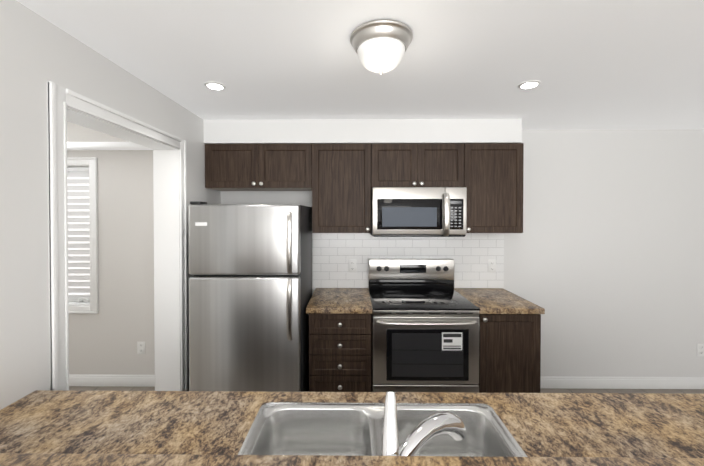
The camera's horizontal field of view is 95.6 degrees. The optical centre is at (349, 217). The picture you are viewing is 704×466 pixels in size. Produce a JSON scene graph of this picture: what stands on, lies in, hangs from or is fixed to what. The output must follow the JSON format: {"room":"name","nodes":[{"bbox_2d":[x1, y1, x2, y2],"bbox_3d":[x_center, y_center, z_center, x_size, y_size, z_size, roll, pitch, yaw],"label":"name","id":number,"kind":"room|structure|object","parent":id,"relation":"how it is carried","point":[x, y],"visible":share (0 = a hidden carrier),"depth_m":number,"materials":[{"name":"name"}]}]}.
{"room":"kitchen","nodes":[
{"label":"kitchen","id":0,"kind":"room"},
{"bbox_2d":[0,0,220,409],"bbox_3d":[-1.295,0.408,-0.163,0.165,2.355,6.200,0,1,1],"label":"wall","id":1,"kind":"structure","parent":0,"point":[37,52],"depth_m":1.22,"materials":[{"name":"white paint"}]},
{"bbox_2d":[47,81,187,390],"bbox_3d":[-1.278,0.509,1.792,0.205,2.113,1.032,0,1,1],"label":"door frame","id":2,"kind":"structure","parent":1,"relation":"attached to","point":[64,105],"depth_m":2.06,"materials":[{"name":"white wood"}]},
{"bbox_2d":[16,0,703,129],"bbox_3d":[-0.372,-0.819,-0.184,8.380,0.100,6.480,0,1,1],"label":"ceiling","id":3,"kind":"structure","parent":0,"point":[610,64],"depth_m":1.57,"materials":[{"name":"white paint"}]},
{"bbox_2d":[67,121,152,149],"bbox_3d":[-2.874,-0.711,2.774,3.043,0.179,0.328,0,1,1],"label":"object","id":4,"kind":"structure","parent":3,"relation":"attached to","point":[79,137],"depth_m":2.60,"materials":[{"name":"white paint"}]},
{"bbox_2d":[204,82,225,89],"bbox_3d":[-0.803,-0.787,1.907,0.120,0.007,0.120,0,1,1],"label":"recessed light","id":5,"kind":"object","parent":3,"relation":"in","point":[215,86],"visible":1,"depth_m":1.89,"materials":[{"name":"white"}]},
{"bbox_2d":[204,119,521,143],"bbox_3d":[0.102,-0.705,2.748,2.575,0.189,0.330,0,1,1],"label":"ceiling bulkhead","id":6,"kind":"object","parent":3,"relation":"attached to","point":[323,131],"visible":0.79,"depth_m":2.58,"materials":[{"name":"white paint"}]},
{"bbox_2d":[350,19,412,74],"bbox_3d":[0.137,-0.705,1.393,0.273,0.160,0.273,0,1,1],"label":"flush-mount ceiling light","id":7,"kind":"object","parent":3,"relation":"attached to","point":[380,46],"visible":1,"depth_m":1.31,"materials":[{"name":"white glass"}]},
{"bbox_2d":[518,80,540,88],"bbox_3d":[1.063,-0.787,1.890,0.120,0.007,0.120,0,1,1],"label":"recessed light","id":8,"kind":"object","parent":3,"relation":"in","point":[529,84],"visible":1,"depth_m":1.87,"materials":[{"name":"white"}]},
{"bbox_2d":[67,129,703,376],"bbox_3d":[-0.344,0.375,2.997,8.380,2.355,0.142,0,1,1],"label":"wall","id":9,"kind":"structure","parent":0,"point":[604,259],"depth_m":2.91,"materials":[{"name":"white paint"}]},
{"bbox_2d":[67,157,98,313],"bbox_3d":[-2.835,0.162,3.001,1.034,1.434,0.152,0,1,1],"label":"window","id":10,"kind":"structure","parent":9,"relation":"in","point":[91,306],"depth_m":2.93,"materials":[{"name":"white wood"}]},
{"bbox_2d":[67,167,89,296],"bbox_3d":[-2.835,0.133,2.985,0.861,1.208,0.050,0,1,1],"label":"window blinds","id":11,"kind":"object","parent":10,"relation":"attached to","point":[78,234],"depth_m":2.98,"materials":[{"name":"white plastic"}]},
{"bbox_2d":[69,374,154,386],"bbox_3d":[-2.858,1.501,2.955,3.013,0.105,0.015,0,1,1],"label":"baseboard","id":12,"kind":"structure","parent":9,"relation":"attached to","point":[74,379],"depth_m":2.94,"materials":[{"name":"white wood"}]},
{"bbox_2d":[137,342,144,353],"bbox_3d":[-1.924,1.199,2.945,0.072,0.117,0.008,0,1,1],"label":"outlet","id":13,"kind":"object","parent":9,"relation":"attached to","point":[140,347],"visible":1,"depth_m":2.94,"materials":[{"name":"white plastic"}]},
{"bbox_2d":[205,144,312,190],"bbox_3d":[-0.744,-0.427,2.760,0.874,0.362,0.322,0,1,1],"label":"upper cabinet","id":14,"kind":"object","parent":9,"relation":"attached to","point":[228,167],"depth_m":2.60,"materials":[{"name":"brown wood"}]},
{"bbox_2d":[312,143,372,232],"bbox_3d":[-0.065,-0.243,2.756,0.483,0.731,0.322,0,1,1],"label":"upper cabinet","id":15,"kind":"object","parent":9,"relation":"attached to","point":[340,181],"depth_m":2.60,"materials":[{"name":"brown wood"}]},
{"bbox_2d":[313,233,503,287],"bbox_3d":[0.532,0.196,2.914,1.743,0.886,0.008,0,1,1],"label":"tile backsplash","id":16,"kind":"structure","parent":9,"relation":"attached to","point":[471,254],"depth_m":2.91,"materials":[{"name":"white tile"}]},
{"bbox_2d":[349,259,355,271],"bbox_3d":[0.026,0.438,2.913,0.072,0.117,0.008,0,1,1],"label":"outlet","id":17,"kind":"object","parent":16,"relation":"attached to","point":[352,265],"visible":1,"depth_m":2.91,"materials":[{"name":"white plastic"}]},
{"bbox_2d":[488,260,495,272],"bbox_3d":[1.296,0.438,2.901,0.072,0.117,0.008,0,1,1],"label":"outlet","id":18,"kind":"object","parent":16,"relation":"attached to","point":[491,266],"visible":1,"depth_m":2.90,"materials":[{"name":"white plastic"}]},
{"bbox_2d":[373,143,464,186],"bbox_3d":[0.553,-0.427,2.748,0.751,0.362,0.322,0,1,1],"label":"upper cabinet","id":19,"kind":"object","parent":9,"relation":"attached to","point":[394,164],"depth_m":2.59,"materials":[{"name":"brown wood"}]},
{"bbox_2d":[370,187,466,236],"bbox_3d":[0.553,-0.048,2.686,0.742,0.392,0.439,0,1,1],"label":"over-the-range microwave","id":20,"kind":"object","parent":19,"relation":"attached to","point":[418,211],"visible":1,"depth_m":2.51,"materials":[{"name":"grey metal"}]},
{"bbox_2d":[465,143,523,232],"bbox_3d":[1.169,-0.243,2.745,0.479,0.731,0.322,0,1,1],"label":"upper cabinet","id":21,"kind":"object","parent":9,"relation":"attached to","point":[493,171],"depth_m":2.59,"materials":[{"name":"brown wood"}]},
{"bbox_2d":[540,376,703,388],"bbox_3d":[2.541,1.501,2.908,2.270,0.105,0.013,0,1,1],"label":"baseboard","id":22,"kind":"structure","parent":9,"relation":"attached to","point":[570,382],"depth_m":2.90,"materials":[{"name":"white wood"}]},
{"bbox_2d":[697,343,703,355],"bbox_3d":[3.196,1.200,2.901,0.072,0.117,0.008,0,1,1],"label":"outlet","id":23,"kind":"object","parent":9,"relation":"attached to","point":[700,349],"visible":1,"depth_m":2.90,"materials":[{"name":"white plastic"}]},
{"bbox_2d":[69,386,703,393],"bbox_3d":[-0.372,1.635,-0.159,8.380,0.100,6.480,0,1,1],"label":"floor","id":24,"kind":"structure","parent":0,"point":[542,390],"depth_m":2.88,"materials":[{"name":"tile"}]},
{"bbox_2d":[188,202,311,391],"bbox_3d":[-0.721,0.721,2.518,0.765,1.674,0.764,0,1,1],"label":"refrigerator","id":25,"kind":"object","parent":24,"relation":"on","point":[250,283],"visible":0.83,"depth_m":2.18,"materials":[{"name":"grey metal"}]},
{"bbox_2d":[309,313,370,391],"bbox_3d":[-0.067,1.121,2.602,0.456,0.872,0.639,0,1,1],"label":"base cabinet","id":26,"kind":"object","parent":24,"relation":"on","point":[339,352],"visible":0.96,"depth_m":2.31,"materials":[{"name":"brown wood"}]},
{"bbox_2d":[306,288,371,313],"bbox_3d":[-0.073,0.663,2.602,0.478,0.040,0.630,0,1,1],"label":"countertop","id":27,"kind":"structure","parent":26,"relation":"on","point":[340,300],"depth_m":2.46,"materials":[{"name":"stone"}]},
{"bbox_2d":[0,390,703,465],"bbox_3d":[0.367,1.046,0.748,3.137,1.060,0.918,0,1,1],"label":"countertop","id":28,"kind":"structure","parent":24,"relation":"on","point":[114,428],"depth_m":1.00,"materials":[{"name":"brown stone"}]},
{"bbox_2d":[237,402,527,456],"bbox_3d":[0.090,0.747,0.923,0.805,0.185,0.420,0,1,1],"label":"double-bowl sink","id":29,"kind":"object","parent":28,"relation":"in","point":[315,428],"visible":0.69,"depth_m":1.09,"materials":[{"name":"silver metal"}]},
{"bbox_2d":[382,391,466,455],"bbox_3d":[0.198,0.547,0.825,0.265,0.217,0.222,0,1,1],"label":"faucet","id":30,"kind":"object","parent":29,"relation":"on","point":[423,432],"visible":0.81,"depth_m":0.79,"materials":[{"name":"silver metal"}]},
{"bbox_2d":[369,258,479,392],"bbox_3d":[0.546,0.964,2.557,0.758,1.187,0.696,0,1,1],"label":"range","id":31,"kind":"object","parent":24,"relation":"on","point":[424,326],"visible":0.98,"depth_m":2.27,"materials":[{"name":"grey metal"}]},
{"bbox_2d":[478,314,540,392],"bbox_3d":[1.160,1.121,2.591,0.442,0.872,0.639,0,1,1],"label":"base cabinet","id":32,"kind":"object","parent":24,"relation":"on","point":[509,353],"depth_m":2.31,"materials":[{"name":"brown wood"}]},
{"bbox_2d":[454,288,544,313],"bbox_3d":[1.161,0.663,2.591,0.468,0.040,0.630,0,1,1],"label":"countertop","id":33,"kind":"structure","parent":32,"relation":"on","point":[494,301],"depth_m":2.46,"materials":[{"name":"stone"}]}
]}

